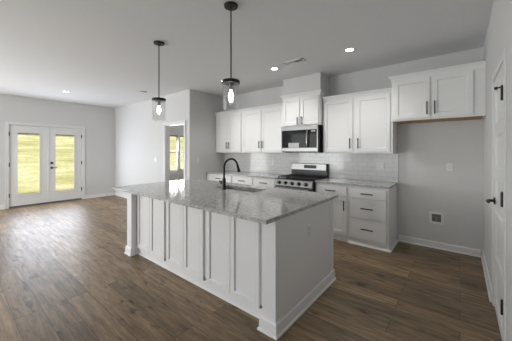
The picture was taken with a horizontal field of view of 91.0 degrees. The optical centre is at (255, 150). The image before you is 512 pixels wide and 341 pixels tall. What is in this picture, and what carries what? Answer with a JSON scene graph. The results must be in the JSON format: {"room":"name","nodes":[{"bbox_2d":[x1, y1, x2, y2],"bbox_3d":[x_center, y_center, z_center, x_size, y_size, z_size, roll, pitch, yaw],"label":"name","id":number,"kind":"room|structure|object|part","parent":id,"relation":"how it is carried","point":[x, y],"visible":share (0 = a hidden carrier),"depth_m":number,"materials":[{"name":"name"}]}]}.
{"room":"kitchen","nodes":[
{"label":"kitchen","id":0,"kind":"room"},
{"bbox_2d":[0,94,183,205],"bbox_3d":[-5.563,0.018,6.897,0.120,2.786,10.700,0,0,39],"label":"wall","id":1,"kind":"structure","parent":0,"point":[98,121],"depth_m":7.46,"materials":[{"name":"paint"}]},
{"bbox_2d":[9,125,48,206],"bbox_3d":[-5.846,0.365,6.493,0.074,2.020,0.799,0,0,39],"label":"door","id":2,"kind":"structure","parent":1,"relation":"in","point":[42,196],"depth_m":6.47,"materials":[{"name":"white paint"}]},
{"bbox_3d":[-5.846,0.321,6.473,0.012,1.614,0.479,0,0,39],"label":"glazing frame","id":3,"kind":"part","parent":2,"relation":"part of","materials":[{"name":"clear glass"}]},
{"bbox_2d":[5,121,84,208],"bbox_3d":[-5.625,0.344,6.803,0.143,2.133,1.671,0,0,39],"label":"trim","id":4,"kind":"structure","parent":1,"relation":"attached to","point":[7,123],"depth_m":6.50,"materials":[{"name":"white paint"}]},
{"bbox_2d":[49,127,81,201],"bbox_3d":[-5.348,0.365,7.082,0.106,2.020,0.776,0,0,39],"label":"door","id":5,"kind":"structure","parent":1,"relation":"in","point":[54,195],"depth_m":7.06,"materials":[{"name":"white paint"}]},
{"bbox_3d":[-5.365,0.321,7.066,0.012,1.614,0.482,0,0,39],"label":"glazing frame","id":6,"kind":"part","parent":5,"relation":"part of","materials":[{"name":"clear glass"}]},
{"bbox_2d":[85,192,114,198],"bbox_3d":[-4.784,1.363,7.741,0.026,0.095,0.848,0,0,39],"label":"baseboard","id":7,"kind":"structure","parent":1,"relation":"attached to","point":[111,193],"depth_m":7.71,"materials":[{"name":"white paint"}]},
{"bbox_2d":[170,134,183,174],"bbox_3d":[-3.049,0.126,9.956,0.130,1.550,1.120,0,0,39],"label":"window","id":8,"kind":"structure","parent":1,"relation":"in","point":[178,171],"depth_m":9.92,"materials":[{"name":"white paint"}]},
{"bbox_3d":[-3.233,0.406,9.768,0.024,0.730,0.415,0,0,39],"label":"sash","id":9,"kind":"part","parent":8,"relation":"part of","materials":[{"name":"white paint"}]},
{"bbox_3d":[-3.049,0.856,9.956,0.130,0.090,1.120,0,0,39],"label":"sill","id":10,"kind":"part","parent":8,"relation":"part of","materials":[{"name":"white paint"}]},
{"bbox_2d":[115,89,193,194],"bbox_3d":[-2.967,0.018,6.891,3.921,2.786,0.120,0,0,39],"label":"wall","id":11,"kind":"structure","parent":0,"point":[138,126],"depth_m":6.78,"materials":[{"name":"paint"}]},
{"bbox_2d":[115,192,126,197],"bbox_3d":[-3.409,1.363,7.154,2.842,0.095,0.026,0,0,39],"label":"baseboard","id":12,"kind":"structure","parent":11,"relation":"attached to","point":[116,193],"depth_m":7.76,"materials":[{"name":"white paint"}]},
{"bbox_2d":[163,120,185,181],"bbox_3d":[-1.910,0.357,6.018,0.920,2.108,0.143,0,0,39],"label":"trim","id":13,"kind":"structure","parent":11,"relation":"attached to","point":[166,126],"depth_m":6.22,"materials":[{"name":"white paint"}]},
{"bbox_2d":[194,90,223,179],"bbox_3d":[-0.300,0.018,7.160,0.120,2.786,3.659,0,0,39],"label":"wall","id":14,"kind":"structure","parent":0,"point":[206,105],"depth_m":5.96,"materials":[{"name":"paint"}]},
{"bbox_2d":[0,0,493,107],"bbox_3d":[-0.980,-1.450,3.178,11.926,0.150,10.940,0,0,39],"label":"ceiling","id":15,"kind":"structure","parent":0,"point":[103,53],"depth_m":3.13,"materials":[{"name":"paint"}]},
{"bbox_2d":[152,40,165,112],"bbox_3d":[-1.230,-0.879,3.188,0.168,0.990,0.168,0,0,-10],"label":"pendant light","id":16,"kind":"object","parent":15,"relation":"hanging from","point":[158,43],"visible":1,"depth_m":3.17,"materials":[{"name":"black metal"}]},
{"bbox_3d":[-1.230,-1.010,3.188,0.013,0.671,0.013,0,0,39],"label":"rod","id":17,"kind":"part","parent":16,"relation":"part of","materials":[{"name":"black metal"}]},
{"bbox_2d":[222,1,239,99],"bbox_3d":[-0.236,-0.879,2.369,0.168,0.990,0.168,0,0,-10],"label":"pendant light","id":18,"kind":"object","parent":15,"relation":"hanging from","point":[231,6],"visible":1,"depth_m":2.36,"materials":[{"name":"black metal"}]},
{"bbox_3d":[-0.236,-1.010,2.369,0.013,0.671,0.013,0,0,39],"label":"rod","id":19,"kind":"part","parent":18,"relation":"part of","materials":[{"name":"black metal"}]},
{"bbox_3d":[-0.236,-0.528,2.369,0.049,0.092,0.049,0,0,39],"label":"bulb","id":20,"kind":"part","parent":18,"relation":"part of","materials":[{"name":"white glass"}]},
{"bbox_2d":[283,58,305,65],"bbox_3d":[0.586,-1.370,3.864,0.340,0.008,0.140,0,0,39],"label":"ceiling vent","id":21,"kind":"object","parent":15,"relation":"in","point":[299,60],"visible":1,"depth_m":3.86,"materials":[{"name":"white plastic"}]},
{"bbox_2d":[343,47,355,51],"bbox_3d":[1.267,-1.371,3.407,0.164,0.006,0.164,0,0,39],"label":"recessed light","id":22,"kind":"object","parent":15,"relation":"in","point":[349,49],"visible":1,"depth_m":3.40,"materials":[{"name":"white plastic"}]},
{"bbox_2d":[0,195,501,340],"bbox_3d":[-0.980,1.486,3.178,11.926,0.150,10.940,0,0,39],"label":"floor","id":23,"kind":"structure","parent":0,"point":[66,273],"depth_m":2.46,"materials":[{"name":"brown wood"}]},
{"bbox_2d":[9,198,81,207],"bbox_3d":[-5.630,1.396,6.806,0.132,0.030,1.521,0,0,39],"label":"threshold","id":24,"kind":"object","parent":23,"relation":"on","point":[76,198],"visible":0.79,"depth_m":6.72,"materials":[{"name":"wood"}]},
{"bbox_2d":[207,173,232,182],"bbox_3d":[-0.677,0.969,5.917,0.857,0.884,0.627,0,0,39],"label":"base cabinet","id":25,"kind":"object","parent":23,"relation":"on","point":[213,177],"visible":0.11,"depth_m":5.70,"materials":[{"name":"white paint"}]},
{"bbox_2d":[124,193,335,340],"bbox_3d":[-0.455,0.969,3.144,2.552,0.884,1.213,0,0,39],"label":"kitchen island","id":26,"kind":"object","parent":23,"relation":"on","point":[272,272],"visible":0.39,"depth_m":2.38,"materials":[{"name":"white paint"}]},
{"bbox_3d":[-1.390,1.359,3.865,0.190,0.105,1.155,0,0,39],"label":"moulding","id":27,"kind":"part","parent":26,"relation":"part of","materials":[{"name":"white paint"}]},
{"bbox_3d":[-1.706,0.970,3.477,0.130,0.883,0.094,0,0,39],"label":"post","id":28,"kind":"part","parent":26,"relation":"part of","materials":[{"name":"white paint"}]},
{"bbox_3d":[-1.495,0.934,3.351,0.335,0.783,0.022,0,0,39],"label":"door panel","id":29,"kind":"part","parent":26,"relation":"part of","materials":[{"name":"white paint"}]},
{"bbox_3d":[-1.231,0.934,3.137,0.335,0.783,0.022,0,0,39],"label":"door panel","id":30,"kind":"part","parent":26,"relation":"part of","materials":[{"name":"white paint"}]},
{"bbox_3d":[-0.930,0.934,2.893,0.335,0.783,0.022,0,0,39],"label":"door panel","id":31,"kind":"part","parent":26,"relation":"part of","materials":[{"name":"white paint"}]},
{"bbox_3d":[-0.666,0.934,2.679,0.335,0.783,0.022,0,0,39],"label":"door panel","id":32,"kind":"part","parent":26,"relation":"part of","materials":[{"name":"white paint"}]},
{"bbox_3d":[-0.765,1.402,2.763,2.174,0.018,0.016,0,0,39],"label":"shoe moulding","id":33,"kind":"part","parent":26,"relation":"part of","materials":[{"name":"white paint"}]},
{"bbox_3d":[-0.366,0.934,2.435,0.335,0.783,0.022,0,0,39],"label":"door panel","id":34,"kind":"part","parent":26,"relation":"part of","materials":[{"name":"white paint"}]},
{"bbox_2d":[112,179,337,224],"bbox_3d":[-0.525,0.511,3.163,2.649,0.030,1.371,0,0,39],"label":"island countertop","id":35,"kind":"structure","parent":26,"relation":"on","point":[268,205],"depth_m":2.68,"materials":[{"name":"grey stone"}]},
{"bbox_2d":[219,158,240,189],"bbox_3d":[-0.350,0.294,3.376,0.117,0.403,0.333,0,0,39],"label":"kitchen faucet","id":36,"kind":"object","parent":35,"relation":"on","point":[223,182],"visible":1,"depth_m":3.24,"materials":[{"name":"black metal"}]},
{"bbox_3d":[-0.334,0.224,3.346,0.027,0.263,0.279,0,0,39],"label":"spout","id":37,"kind":"part","parent":36,"relation":"part of","materials":[{"name":"black metal"}]},
{"bbox_2d":[226,187,257,191],"bbox_3d":[-0.214,0.605,3.339,0.724,0.153,0.289,0,0,39],"label":"sink","id":38,"kind":"object","parent":35,"relation":"in","point":[226,187],"visible":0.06,"depth_m":3.50,"materials":[{"name":"metal"}]},
{"bbox_3d":[-0.102,0.934,2.221,0.335,0.783,0.022,0,0,39],"label":"door panel","id":39,"kind":"part","parent":26,"relation":"part of","materials":[{"name":"white paint"}]},
{"bbox_3d":[0.128,0.970,1.988,0.131,0.883,0.094,0,0,39],"label":"post","id":40,"kind":"part","parent":26,"relation":"part of","materials":[{"name":"white paint"}]},
{"bbox_3d":[0.444,1.359,2.377,0.191,0.105,1.155,0,0,39],"label":"moulding","id":41,"kind":"part","parent":26,"relation":"part of","materials":[{"name":"white paint"}]},
{"bbox_3d":[0.495,0.987,2.357,0.014,0.849,0.941,0,0,39],"label":"panel","id":42,"kind":"part","parent":26,"relation":"part of","materials":[{"name":"white paint"}]},
{"bbox_3d":[0.526,0.970,2.390,0.020,0.883,1.031,0,0,39],"label":"trim","id":43,"kind":"part","parent":26,"relation":"part of","materials":[{"name":"white paint"}]},
{"bbox_2d":[233,176,273,186],"bbox_3d":[0.107,0.969,5.281,1.160,0.884,0.627,0,0,39],"label":"base cabinet","id":44,"kind":"object","parent":23,"relation":"on","point":[266,182],"visible":0.13,"depth_m":5.05,"materials":[{"name":"white paint"}]},
{"bbox_3d":[-0.282,0.623,5.254,0.536,0.147,0.020,0,0,39],"label":"drawer","id":45,"kind":"part","parent":44,"relation":"part of","materials":[{"name":"white paint"}]},
{"bbox_2d":[206,171,281,178],"bbox_3d":[-0.218,0.511,5.557,2.025,0.031,0.590,0,0,39],"label":"countertop","id":46,"kind":"structure","parent":44,"relation":"on","point":[234,173],"depth_m":5.31,"materials":[{"name":"grey stone"}]},
{"bbox_3d":[0.160,0.623,4.895,0.540,0.147,0.020,0,0,39],"label":"drawer","id":47,"kind":"part","parent":44,"relation":"part of","materials":[{"name":"white paint"}]},
{"bbox_2d":[274,163,328,191],"bbox_3d":[0.820,0.825,4.620,0.762,1.172,0.739,0,0,39],"label":"gas range","id":48,"kind":"object","parent":23,"relation":"on","point":[303,177],"visible":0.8,"depth_m":4.61,"materials":[{"name":"silver metal"}]},
{"bbox_3d":[0.607,0.654,4.357,0.682,0.025,0.062,0,0,39],"label":"oven handle","id":49,"kind":"part","parent":48,"relation":"part of","materials":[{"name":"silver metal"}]},
{"bbox_3d":[0.638,0.893,4.395,0.754,0.525,0.040,0,0,39],"label":"oven door","id":50,"kind":"part","parent":48,"relation":"part of","materials":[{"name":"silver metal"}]},
{"bbox_3d":[0.636,0.565,4.392,0.762,0.117,0.048,0,0,39],"label":"control panel","id":51,"kind":"part","parent":48,"relation":"part of","materials":[{"name":"silver metal"}]},
{"bbox_2d":[277,177,324,181],"bbox_3d":[0.824,0.504,4.624,0.762,0.014,0.550,0,0,39],"label":"cooktop","id":52,"kind":"object","parent":48,"relation":"in","point":[288,179],"depth_m":4.42,"materials":[{"name":"black metal"}]},
{"bbox_2d":[316,183,348,241],"bbox_3d":[1.376,0.969,4.251,0.549,0.884,0.627,0,0,39],"label":"base cabinet","id":53,"kind":"object","parent":23,"relation":"on","point":[340,204],"visible":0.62,"depth_m":3.96,"materials":[{"name":"white paint"}]},
{"bbox_3d":[1.207,0.633,4.045,0.500,0.140,0.020,0,0,39],"label":"drawer","id":54,"kind":"part","parent":53,"relation":"part of","materials":[{"name":"white paint"}]},
{"bbox_3d":[1.207,1.014,4.045,0.500,0.585,0.020,0,0,39],"label":"door","id":55,"kind":"part","parent":53,"relation":"part of","materials":[{"name":"white paint"}]},
{"bbox_2d":[348,185,398,252],"bbox_3d":[1.819,0.969,3.891,0.589,0.884,0.627,0,0,39],"label":"base cabinet","id":56,"kind":"object","parent":23,"relation":"on","point":[372,211],"visible":0.95,"depth_m":3.68,"materials":[{"name":"white paint"}]},
{"bbox_2d":[315,178,397,188],"bbox_3d":[1.604,0.511,4.078,1.129,0.031,0.590,0,0,39],"label":"countertop","id":57,"kind":"structure","parent":56,"relation":"on","point":[364,183],"depth_m":3.96,"materials":[{"name":"grey stone"}]},
{"bbox_3d":[1.637,1.167,3.697,0.507,0.285,0.020,0,0,39],"label":"drawer","id":58,"kind":"part","parent":56,"relation":"part of","materials":[{"name":"white paint"}]},
{"bbox_3d":[1.637,0.864,3.697,0.507,0.285,0.020,0,0,39],"label":"drawer","id":59,"kind":"part","parent":56,"relation":"part of","materials":[{"name":"white paint"}]},
{"bbox_3d":[1.637,0.633,3.697,0.507,0.140,0.020,0,0,39],"label":"drawer","id":60,"kind":"part","parent":56,"relation":"part of","materials":[{"name":"white paint"}]},
{"bbox_3d":[1.820,1.396,3.893,0.589,0.030,0.567,0,0,39],"label":"shoe moulding","id":61,"kind":"part","parent":56,"relation":"part of","materials":[{"name":"white paint"}]},
{"bbox_3d":[2.035,1.369,3.754,0.019,0.085,0.531,0,0,39],"label":"panel","id":62,"kind":"part","parent":56,"relation":"part of","materials":[{"name":"white paint"}]},
{"bbox_2d":[283,72,328,94],"bbox_3d":[0.940,-1.218,4.775,0.772,0.311,0.364,0,0,39],"label":"wall","id":63,"kind":"structure","parent":0,"point":[316,81],"depth_m":4.59,"materials":[{"name":"paint"}]},
{"bbox_2d":[280,89,330,126],"bbox_3d":[0.917,-0.761,4.743,0.857,0.599,0.441,0,0,39],"label":"upper cabinet","id":64,"kind":"object","parent":63,"relation":"attached to","point":[303,108],"visible":0.95,"depth_m":4.55,"materials":[{"name":"white paint"}]},
{"bbox_3d":[0.663,-0.731,4.726,0.354,0.500,0.020,0,0,39],"label":"door","id":65,"kind":"part","parent":64,"relation":"part of","materials":[{"name":"white paint"}]},
{"bbox_2d":[281,125,322,151],"bbox_3d":[0.893,-0.214,4.727,0.758,0.481,0.479,0,0,39],"label":"microwave oven","id":66,"kind":"object","parent":64,"relation":"attached to","point":[308,138],"visible":0.96,"depth_m":4.53,"materials":[{"name":"silver metal"}]},
{"bbox_3d":[0.713,-0.220,4.650,0.531,0.321,0.024,0,0,39],"label":"door glass","id":67,"kind":"part","parent":66,"relation":"part of","materials":[{"name":"black glass"}]},
{"bbox_3d":[0.992,-0.220,4.423,0.178,0.321,0.024,0,0,39],"label":"control panel","id":68,"kind":"part","parent":66,"relation":"part of","materials":[{"name":"black glass"}]},
{"bbox_3d":[0.922,-1.025,4.749,0.857,0.072,0.425,0,0,39],"label":"crown moulding","id":69,"kind":"part","parent":64,"relation":"part of","materials":[{"name":"white paint"}]},
{"bbox_3d":[0.953,-0.731,4.491,0.352,0.500,0.020,0,0,39],"label":"door","id":70,"kind":"part","parent":64,"relation":"part of","materials":[{"name":"white paint"}]},
{"bbox_2d":[224,47,482,255],"bbox_3d":[1.184,0.018,4.890,5.046,2.786,0.120,0,0,39],"label":"wall","id":71,"kind":"structure","parent":0,"point":[424,150],"depth_m":3.68,"materials":[{"name":"paint"}]},
{"bbox_2d":[215,109,241,152],"bbox_3d":[-0.584,-0.451,6.021,0.870,0.980,0.349,0,0,39],"label":"upper cabinet","id":72,"kind":"object","parent":71,"relation":"attached to","point":[228,123],"visible":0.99,"depth_m":5.87,"materials":[{"name":"white paint"}]},
{"bbox_3d":[-0.811,-0.419,6.041,0.408,0.876,0.020,0,0,39],"label":"door","id":73,"kind":"part","parent":72,"relation":"part of","materials":[{"name":"white paint"}]},
{"bbox_3d":[-0.671,-0.906,5.914,0.870,0.070,0.042,0,0,39],"label":"crown moulding","id":74,"kind":"part","parent":72,"relation":"part of","materials":[{"name":"white paint"}]},
{"bbox_3d":[-0.492,-0.419,5.782,0.400,0.876,0.020,0,0,39],"label":"door","id":75,"kind":"part","parent":72,"relation":"part of","materials":[{"name":"white paint"}]},
{"bbox_2d":[241,103,292,152],"bbox_3d":[0.198,-0.451,5.386,1.143,0.980,0.349,0,0,39],"label":"upper cabinet","id":76,"kind":"object","parent":71,"relation":"attached to","point":[261,125],"visible":0.92,"depth_m":5.26,"materials":[{"name":"white paint"}]},
{"bbox_3d":[-0.101,-0.419,5.465,0.535,0.876,0.020,0,0,39],"label":"door","id":77,"kind":"part","parent":76,"relation":"part of","materials":[{"name":"white paint"}]},
{"bbox_3d":[0.111,-0.906,5.279,1.143,0.070,0.042,0,0,39],"label":"crown moulding","id":78,"kind":"part","parent":76,"relation":"part of","materials":[{"name":"white paint"}]},
{"bbox_3d":[0.332,-0.419,5.114,0.540,0.876,0.020,0,0,39],"label":"door","id":79,"kind":"part","parent":76,"relation":"part of","materials":[{"name":"white paint"}]},
{"bbox_2d":[224,153,397,181],"bbox_3d":[0.709,0.295,5.191,3.927,0.511,0.010,0,0,39],"label":"tile backsplash","id":80,"kind":"structure","parent":71,"relation":"attached to","point":[361,166],"depth_m":4.63,"materials":[{"name":"white tile"}]},
{"bbox_2d":[377,162,383,169],"bbox_3d":[2.032,0.246,4.107,0.116,0.116,0.008,0,0,39],"label":"wall outlet","id":81,"kind":"object","parent":80,"relation":"attached to","point":[380,166],"visible":1,"depth_m":4.10,"materials":[{"name":"white plastic"}]},
{"bbox_2d":[322,87,396,153],"bbox_3d":[1.683,-0.451,4.180,1.101,0.980,0.349,0,0,39],"label":"upper cabinet","id":82,"kind":"object","parent":71,"relation":"attached to","point":[357,122],"visible":0.99,"depth_m":4.02,"materials":[{"name":"white paint"}]},
{"bbox_3d":[1.387,-0.423,4.258,0.488,0.868,0.020,0,0,39],"label":"door","id":83,"kind":"part","parent":82,"relation":"part of","materials":[{"name":"white paint"}]},
{"bbox_3d":[1.597,-0.906,4.073,1.101,0.070,0.042,0,0,39],"label":"crown moulding","id":84,"kind":"part","parent":82,"relation":"part of","materials":[{"name":"white paint"}]},
{"bbox_3d":[1.813,-0.423,3.912,0.490,0.868,0.020,0,0,39],"label":"door","id":85,"kind":"part","parent":82,"relation":"part of","materials":[{"name":"white paint"}]},
{"bbox_2d":[429,211,443,224],"bbox_3d":[2.616,0.972,3.646,0.170,0.170,0.012,0,0,39],"label":"box","id":86,"kind":"object","parent":71,"relation":"attached to","point":[434,217],"visible":1,"depth_m":3.64,"materials":[{"name":"white plastic"}]},
{"bbox_2d":[388,60,485,123],"bbox_3d":[2.452,-0.746,3.474,1.048,0.650,0.477,0,0,39],"label":"upper cabinet","id":87,"kind":"object","parent":71,"relation":"attached to","point":[457,92],"visible":1,"depth_m":3.27,"materials":[{"name":"white paint"}]},
{"bbox_3d":[2.147,-0.719,3.476,0.423,0.536,0.020,0,0,39],"label":"door","id":88,"kind":"part","parent":87,"relation":"part of","materials":[{"name":"white paint"}]},
{"bbox_3d":[2.457,-1.034,3.480,1.048,0.075,0.461,0,0,39],"label":"crown moulding","id":89,"kind":"part","parent":87,"relation":"part of","materials":[{"name":"white paint"}]},
{"bbox_3d":[2.491,-0.719,3.196,0.410,0.536,0.020,0,0,39],"label":"door","id":90,"kind":"part","parent":87,"relation":"part of","materials":[{"name":"white paint"}]},
{"bbox_2d":[398,235,480,257],"bbox_3d":[2.605,1.363,3.642,0.966,0.095,0.026,0,0,39],"label":"baseboard","id":91,"kind":"structure","parent":71,"relation":"attached to","point":[422,242],"depth_m":3.60,"materials":[{"name":"white paint"}]},
{"bbox_2d":[446,163,452,170],"bbox_3d":[2.732,0.226,3.551,0.070,0.116,0.007,0,0,39],"label":"wall outlet","id":92,"kind":"object","parent":71,"relation":"attached to","point":[449,166],"visible":1,"depth_m":3.55,"materials":[{"name":"white plastic"}]},
{"bbox_2d":[483,0,511,340],"bbox_3d":[2.024,0.018,2.017,0.120,2.786,3.283,0,0,39],"label":"wall","id":93,"kind":"structure","parent":0,"point":[499,31],"depth_m":2.08,"materials":[{"name":"paint"}]},
{"bbox_2d":[481,250,491,301],"bbox_3d":[2.598,1.363,2.840,0.026,0.095,1.280,0,0,39],"label":"baseboard","id":94,"kind":"structure","parent":93,"relation":"attached to","point":[484,264],"depth_m":2.70,"materials":[{"name":"white paint"}]},
{"bbox_2d":[486,66,502,340],"bbox_3d":[1.922,0.390,2.009,0.097,2.018,0.710,0,0,39],"label":"door","id":95,"kind":"structure","parent":93,"relation":"in","point":[497,200],"depth_m":2.06,"materials":[{"name":"white paint"}]},
{"bbox_3d":[2.053,0.439,2.198,0.062,0.062,0.152,0,0,39],"label":"lever handle","id":96,"kind":"part","parent":95,"relation":"part of","materials":[{"name":"black metal"}]},
{"bbox_2d":[492,47,505,340],"bbox_3d":[1.981,0.357,1.973,0.132,2.108,0.846,0,0,39],"label":"trim","id":97,"kind":"structure","parent":93,"relation":"attached to","point":[501,62],"depth_m":1.72,"materials":[{"name":"white paint"}]},
{"label":"outside","id":98,"kind":"structure","parent":0,"visible":0},
{"bbox_2d":[18,133,183,194],"bbox_3d":[-15.890,-3.717,23.198,36.000,10.757,60.000,0,0,39],"label":"grassy bank","id":99,"kind":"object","parent":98,"point":[28,145],"visible":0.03,"depth_m":12.93,"materials":[{"name":"green plant"}]}
]}

